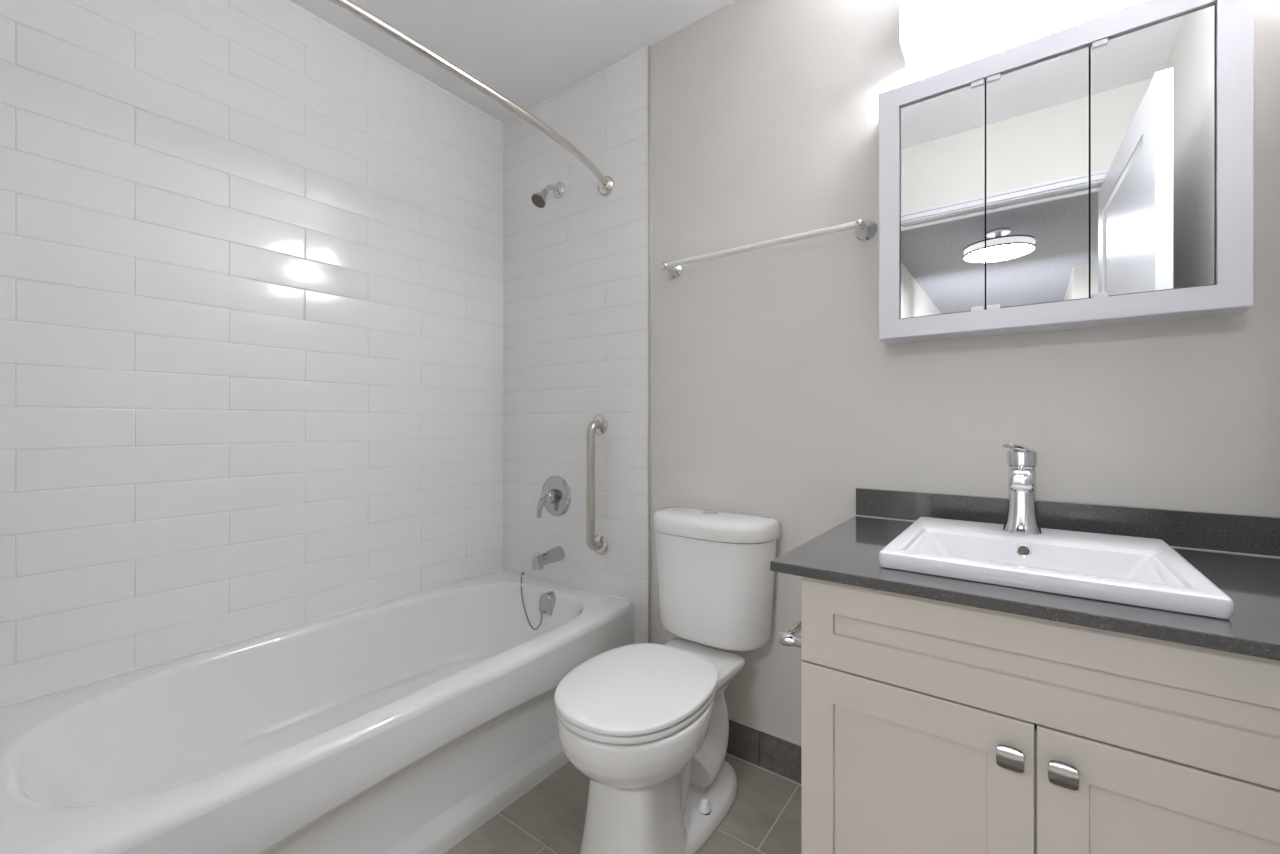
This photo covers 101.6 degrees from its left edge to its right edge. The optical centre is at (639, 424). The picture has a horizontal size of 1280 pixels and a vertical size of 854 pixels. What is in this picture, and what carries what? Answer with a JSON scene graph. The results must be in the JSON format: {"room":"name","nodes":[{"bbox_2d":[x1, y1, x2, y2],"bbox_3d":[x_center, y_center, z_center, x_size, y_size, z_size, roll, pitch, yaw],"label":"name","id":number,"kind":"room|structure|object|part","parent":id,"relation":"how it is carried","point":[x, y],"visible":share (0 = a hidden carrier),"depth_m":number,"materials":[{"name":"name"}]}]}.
{"room":"bathroom","nodes":[
{"label":"bathroom","id":0,"kind":"room"},
{"bbox_2d":[0,0,502,704],"bbox_3d":[-1.081,-0.299,1.776,0.020,2.145,1.524,0,0,37],"label":"wall","id":1,"kind":"structure","parent":0,"point":[251,255],"depth_m":1.55,"materials":[{"name":"tile"}]},
{"bbox_2d":[290,0,734,122],"bbox_3d":[-0.141,-1.412,1.065,2.538,0.080,1.740,0,0,37],"label":"ceiling","id":2,"kind":"structure","parent":0,"point":[529,52],"depth_m":1.83,"materials":[{"name":"paint"}]},
{"bbox_2d":[444,754,800,853],"bbox_3d":[-0.172,1.103,1.023,2.338,0.060,1.644,0,0,37],"label":"floor","id":3,"kind":"structure","parent":0,"point":[764,816],"depth_m":1.41,"materials":[{"name":"tile"}]},
{"bbox_2d":[0,567,633,853],"bbox_3d":[-0.767,0.856,1.537,0.772,0.435,1.518,0,0,37],"label":"bathtub","id":4,"kind":"object","parent":3,"relation":"on","point":[406,723],"visible":0.93,"depth_m":1.35,"materials":[{"name":"white ceramic"}]},
{"bbox_3d":[-0.461,0.721,2.130,0.043,0.163,0.248,0,0,-31],"label":"stopper cord","id":5,"kind":"part","parent":4,"relation":"part of","materials":[{"name":"grey metal"}]},
{"bbox_3d":[-0.361,0.703,2.055,0.068,0.080,0.048,0,0,37],"label":"overflow plate","id":6,"kind":"part","parent":4,"relation":"part of","materials":[{"name":"silver metal"}]},
{"bbox_2d":[554,507,779,853],"bbox_3d":[0.061,0.674,1.426,0.417,0.798,0.698,0,0,37],"label":"toilet","id":7,"kind":"object","parent":3,"relation":"on","point":[647,724],"visible":1,"depth_m":1.36,"materials":[{"name":"white ceramic"}]},
{"bbox_3d":[-0.005,0.653,1.319,0.361,0.016,0.448,0,0,37],"label":"seat lid","id":8,"kind":"part","parent":7,"relation":"part of","materials":[{"name":"white plastic"}]},
{"bbox_3d":[-0.005,0.674,1.319,0.356,0.016,0.443,0,0,37],"label":"seat","id":9,"kind":"part","parent":7,"relation":"part of","materials":[{"name":"white plastic"}]},
{"bbox_3d":[0.056,0.879,1.394,0.358,0.388,0.636,0,0,37],"label":"bowl","id":10,"kind":"part","parent":7,"relation":"part of","materials":[{"name":"white ceramic"}]},
{"bbox_3d":[0.212,0.504,1.629,0.398,0.322,0.179,0,0,37],"label":"tank","id":11,"kind":"part","parent":7,"relation":"part of","materials":[{"name":"white ceramic"}]},
{"bbox_3d":[0.211,0.310,1.628,0.416,0.064,0.194,0,0,37],"label":"tank lid","id":12,"kind":"part","parent":7,"relation":"part of","materials":[{"name":"white ceramic"}]},
{"bbox_2d":[801,576,1279,853],"bbox_3d":[0.768,0.673,0.961,0.754,0.800,0.618,0,0,37],"label":"vanity cabinet","id":13,"kind":"object","parent":3,"relation":"on","point":[929,726],"visible":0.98,"depth_m":0.77,"materials":[{"name":"beige paint"}]},
{"bbox_2d":[777,619,800,648],"bbox_3d":[0.367,0.444,1.123,0.084,0.048,0.198,0,0,37],"label":"paper holder","id":14,"kind":"object","parent":13,"relation":"attached to","point":[785,638],"visible":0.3,"depth_m":1.07,"materials":[{"name":"silver metal"}]},
{"bbox_3d":[0.322,0.444,1.063,0.084,0.048,0.048,0,0,37],"label":"post","id":15,"kind":"part","parent":14,"relation":"part of","materials":[{"name":"silver metal"}]},
{"bbox_3d":[0.439,0.707,0.864,0.342,0.542,0.019,0,0,37],"label":"door","id":16,"kind":"part","parent":13,"relation":"part of","materials":[{"name":"beige paint"}]},
{"bbox_3d":[0.540,0.485,0.761,0.034,0.034,0.024,0,0,37],"label":"knob","id":17,"kind":"part","parent":13,"relation":"part of","materials":[{"name":"grey metal"}]},
{"bbox_2d":[770,488,1279,660],"bbox_3d":[0.748,0.226,0.976,0.804,0.094,0.620,0,0,37],"label":"countertop","id":18,"kind":"structure","parent":13,"relation":"on","point":[1239,554],"depth_m":0.95,"materials":[{"name":"grey stone"}]},
{"bbox_2d":[879,517,1233,618],"bbox_3d":[0.723,0.278,0.973,0.428,0.105,0.440,0,0,37],"label":"sink","id":19,"kind":"object","parent":18,"relation":"in","point":[1137,571],"visible":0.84,"depth_m":0.92,"materials":[{"name":"white ceramic"}]},
{"bbox_2d":[1002,443,1041,534],"bbox_3d":[0.779,0.132,1.065,0.067,0.186,0.146,0,0,37],"label":"faucet","id":20,"kind":"object","parent":19,"relation":"on","point":[1021,515],"visible":1,"depth_m":1.07,"materials":[{"name":"silver metal"}]},
{"bbox_3d":[0.788,0.064,1.080,0.053,0.049,0.096,0,0,42],"label":"lever handle","id":21,"kind":"part","parent":20,"relation":"part of","materials":[{"name":"silver metal"}]},
{"bbox_3d":[0.588,0.485,0.725,0.034,0.034,0.024,0,0,37],"label":"knob","id":22,"kind":"part","parent":13,"relation":"part of","materials":[{"name":"grey metal"}]},
{"bbox_3d":[0.715,0.707,0.657,0.342,0.542,0.019,0,0,37],"label":"door","id":23,"kind":"part","parent":13,"relation":"part of","materials":[{"name":"beige paint"}]},
{"bbox_2d":[651,0,1279,742],"bbox_3d":[0.723,-0.149,1.456,1.620,2.545,0.120,0,0,37],"label":"wall","id":24,"kind":"structure","parent":0,"point":[776,393],"depth_m":1.50,"materials":[{"name":"paint"}]},
{"bbox_2d":[503,45,649,643],"bbox_3d":[-0.289,-0.149,2.138,0.818,2.445,0.020,0,0,37],"label":"wall tile","id":25,"kind":"structure","parent":24,"relation":"attached to","point":[575,267],"depth_m":2.09,"materials":[{"name":"tile"}]},
{"bbox_2d":[326,0,613,195],"bbox_3d":[-0.545,-0.913,1.371,0.162,0.074,1.515,0,0,37],"label":"curtain rod","id":26,"kind":"object","parent":25,"relation":"attached to","point":[606,183],"visible":1,"depth_m":1.37,"materials":[{"name":"silver metal"}]},
{"bbox_2d":[531,182,564,207],"bbox_3d":[-0.375,-0.932,2.101,0.066,0.136,0.142,0,0,37],"label":"fitting","id":27,"kind":"object","parent":25,"relation":"attached to","point":[538,199],"visible":1,"depth_m":2.09,"materials":[{"name":"silver metal"}]},
{"bbox_3d":[-0.363,-0.950,2.117,0.019,0.056,0.080,0,0,37],"label":"arm","id":28,"kind":"part","parent":27,"relation":"part of","materials":[{"name":"silver metal"}]},
{"bbox_2d":[532,546,564,569],"bbox_3d":[-0.373,0.539,2.104,0.062,0.070,0.136,0,0,37],"label":"tub spout","id":29,"kind":"object","parent":25,"relation":"attached to","point":[555,554],"visible":1,"depth_m":2.08,"materials":[{"name":"silver metal"}]},
{"bbox_2d":[536,476,570,517],"bbox_3d":[-0.370,0.300,2.138,0.168,0.172,0.077,0,0,37],"label":"shower valve","id":30,"kind":"object","parent":25,"relation":"attached to","point":[556,494],"visible":1,"depth_m":2.13,"materials":[{"name":"silver metal"}]},
{"bbox_3d":[-0.389,0.329,2.133,0.076,0.114,0.047,0,0,37],"label":"lever handle","id":31,"kind":"part","parent":30,"relation":"part of","materials":[{"name":"silver metal"}]},
{"bbox_2d":[586,415,607,554],"bbox_3d":[-0.175,0.235,1.996,0.078,0.545,0.072,0,0,37],"label":"grab bar","id":32,"kind":"object","parent":25,"relation":"attached to","point":[599,425],"visible":1,"depth_m":1.97,"materials":[{"name":"silver metal"}]},
{"bbox_2d":[648,45,650,642],"bbox_3d":[0.035,-0.148,1.888,0.008,2.442,0.010,0,0,37],"label":"trim","id":33,"kind":"structure","parent":24,"relation":"attached to","point":[649,47],"depth_m":1.89,"materials":[{"name":"silver metal"}]},
{"bbox_2d":[726,717,800,784],"bbox_3d":[0.340,1.015,1.659,0.747,0.116,0.012,0,0,37],"label":"baseboard","id":34,"kind":"structure","parent":24,"relation":"attached to","point":[778,755],"depth_m":1.62,"materials":[{"name":"tile"}]},
{"bbox_2d":[661,218,876,278],"bbox_3d":[0.353,-0.538,1.607,0.687,0.057,0.080,0,0,37],"label":"towel bar","id":35,"kind":"object","parent":24,"relation":"attached to","point":[866,230],"visible":1,"depth_m":1.52,"materials":[{"name":"silver metal"}]},
{"bbox_2d":[899,0,1053,65],"bbox_3d":[0.894,-1.047,1.182,0.539,0.192,0.116,0,0,37],"label":"vanity light","id":36,"kind":"object","parent":24,"relation":"attached to","point":[923,24],"visible":1,"depth_m":1.26,"materials":[{"name":"white glass"}]},
{"bbox_3d":[0.739,-1.050,1.285,0.161,0.178,0.088,0,0,37],"label":"lamp shade","id":37,"kind":"part","parent":36,"relation":"part of","materials":[{"name":"white"}]},
{"bbox_3d":[0.888,-1.050,1.174,0.161,0.178,0.088,0,0,37],"label":"lamp shade","id":38,"kind":"part","parent":36,"relation":"part of","materials":[{"name":"white"}]},
{"bbox_2d":[879,0,1253,344],"bbox_3d":[0.898,-0.531,1.186,0.639,0.630,0.105,0,0,37],"label":"medicine cabinet","id":39,"kind":"object","parent":24,"relation":"attached to","point":[1098,171],"visible":1,"depth_m":1.11,"materials":[{"name":"white metal"}]},
{"bbox_3d":[0.727,-0.529,1.260,0.176,0.528,0.005,0,0,37],"label":"mirror door","id":40,"kind":"part","parent":39,"relation":"part of","materials":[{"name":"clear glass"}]},
{"bbox_3d":[0.872,-0.529,1.152,0.180,0.528,0.005,0,0,37],"label":"mirror door","id":41,"kind":"part","parent":39,"relation":"part of","materials":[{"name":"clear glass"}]},
{"bbox_3d":[1.018,-0.529,1.043,0.178,0.528,0.005,0,0,37],"label":"mirror door","id":42,"kind":"part","parent":39,"relation":"part of","materials":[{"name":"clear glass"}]},
{"bbox_2d":[856,488,1279,556],"bbox_3d":[0.927,0.216,1.216,0.804,0.074,0.019,0,0,37],"label":"backsplash","id":43,"kind":"structure","parent":24,"relation":"attached to","point":[1239,533],"depth_m":1.13,"materials":[{"name":"grey stone"}]}
]}

